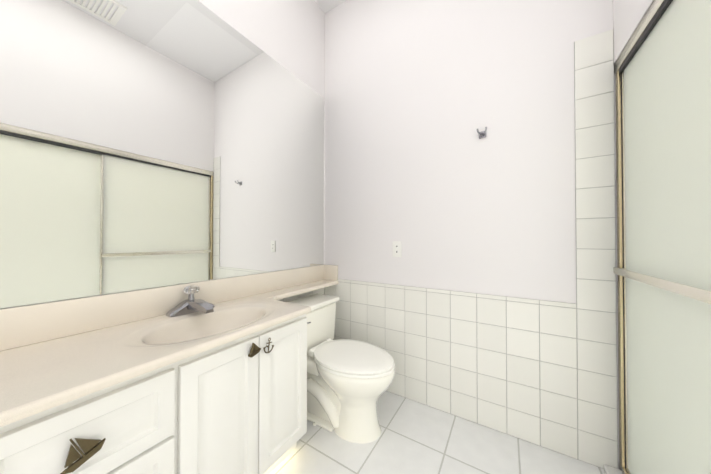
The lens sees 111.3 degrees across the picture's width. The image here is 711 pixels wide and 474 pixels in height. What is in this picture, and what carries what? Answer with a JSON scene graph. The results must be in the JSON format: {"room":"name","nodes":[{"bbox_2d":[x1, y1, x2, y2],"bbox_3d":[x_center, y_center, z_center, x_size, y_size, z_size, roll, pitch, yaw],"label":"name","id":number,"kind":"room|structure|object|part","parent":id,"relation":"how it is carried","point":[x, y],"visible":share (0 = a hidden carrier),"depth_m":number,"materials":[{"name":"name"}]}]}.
{"room":"bathroom","nodes":[
{"label":"bathroom","id":0,"kind":"room"},
{"bbox_2d":[0,0,324,308],"bbox_3d":[-1.125,-0.431,0.876,0.100,3.150,3.070,0,-1,32],"label":"wall","id":1,"kind":"structure","parent":0,"point":[289,35],"depth_m":1.79,"materials":[{"name":"white paint"}]},
{"bbox_2d":[0,0,323,307],"bbox_3d":[-1.006,-0.504,0.967,0.005,1.463,2.750,0,-1,32],"label":"mirror","id":2,"kind":"object","parent":1,"relation":"attached to","point":[144,144],"visible":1,"depth_m":1.08,"materials":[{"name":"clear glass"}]},
{"bbox_2d":[0,264,327,351],"bbox_3d":[-0.944,0.295,1.044,0.020,0.130,2.560,0,-1,32],"label":"backsplash","id":3,"kind":"structure","parent":1,"relation":"attached to","point":[28,324],"depth_m":1.01,"materials":[{"name":"beige stone"}]},
{"bbox_2d":[314,0,345,12],"bbox_3d":[0.113,-2.063,0.183,2.950,0.100,3.170,0,-1,32],"label":"ceiling","id":4,"kind":"structure","parent":0,"point":[325,6],"depth_m":2.08,"materials":[{"name":"white paint"}]},
{"bbox_2d":[270,391,605,473],"bbox_3d":[0.113,1.187,0.152,2.950,0.100,3.170,0,-1,32],"label":"floor","id":5,"kind":"structure","parent":0,"point":[415,437],"depth_m":1.30,"materials":[{"name":"tile"}]},
{"bbox_2d":[0,312,308,473],"bbox_3d":[-0.931,0.762,0.620,0.484,0.760,1.861,0,-1,32],"label":"bathroom vanity","id":6,"kind":"object","parent":5,"relation":"on","point":[206,377],"depth_m":0.81,"materials":[{"name":"white paint"}]},
{"bbox_2d":[0,280,338,427],"bbox_3d":[-0.738,0.372,0.916,0.504,0.026,2.560,0,-1,32],"label":"countertop","id":7,"kind":"structure","parent":6,"relation":"on","point":[35,379],"depth_m":0.77,"materials":[{"name":"beige stone"}]},
{"bbox_2d":[166,285,214,316],"bbox_3d":[-0.742,0.299,1.149,0.202,0.124,0.195,0,-1,32],"label":"faucet","id":8,"kind":"object","parent":7,"relation":"on","point":[181,300],"depth_m":1.15,"materials":[{"name":"silver metal"}]},
{"bbox_2d":[289,294,394,443],"bbox_3d":[-0.120,0.802,1.565,0.779,0.696,0.503,0,-1,32],"label":"toilet","id":9,"kind":"object","parent":5,"relation":"on","point":[349,381],"visible":0.88,"depth_m":1.43,"materials":[{"name":"white ceramic"}]},
{"bbox_3d":[-0.018,0.736,1.502,0.538,0.044,0.390,0,-1,32],"label":"seat","id":10,"kind":"part","parent":9,"relation":"part of","materials":[{"name":"white plastic"}]},
{"bbox_2d":[604,0,710,473],"bbox_3d":[0.756,0.138,0.293,0.175,1.999,2.069,0,-1,32],"label":"shower enclosure","id":11,"kind":"object","parent":5,"relation":"on","point":[662,72],"visible":0.98,"depth_m":0.85,"materials":[{"name":"glass"}]},
{"bbox_2d":[325,0,619,468],"bbox_3d":[0.526,-0.423,1.717,2.020,3.150,0.100,0,-1,32],"label":"wall","id":12,"kind":"structure","parent":0,"point":[418,93],"depth_m":1.58,"materials":[{"name":"white paint"}]},
{"bbox_2d":[393,241,401,256],"bbox_3d":[0.305,0.089,1.786,0.070,0.116,0.006,0,-1,32],"label":"electrical outlet plate","id":13,"kind":"object","parent":12,"relation":"attached to","point":[398,249],"visible":1,"depth_m":1.78,"materials":[{"name":"white plastic"}]},
{"bbox_2d":[312,42,617,468],"bbox_3d":[0.313,0.063,1.369,1.819,2.171,0.709,0,-1,32],"label":"grout","id":14,"kind":"object","parent":12,"relation":"attached to","point":[539,304],"depth_m":1.34,"materials":[{"name":"grey"}]},
{"bbox_2d":[278,29,617,468],"bbox_3d":[0.313,0.062,1.369,1.818,2.167,0.708,0,-1,32],"label":"wall tiles","id":15,"kind":"structure","parent":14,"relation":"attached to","point":[596,258],"depth_m":1.33,"materials":[{"name":"tile"}]},
{"bbox_2d":[476,127,486,138],"bbox_3d":[0.769,-0.632,1.474,0.058,0.045,0.061,0,-1,32],"label":"robe hook","id":16,"kind":"object","parent":12,"relation":"attached to","point":[482,134],"visible":1,"depth_m":1.48,"materials":[{"name":"silver metal"}]},
{"bbox_2d":[613,0,652,63],"bbox_3d":[0.771,-1.437,0.299,0.100,1.150,2.070,0,-1,32],"label":"wall","id":17,"kind":"structure","parent":0,"point":[628,15],"depth_m":1.08,"materials":[{"name":"white paint"}]}
]}

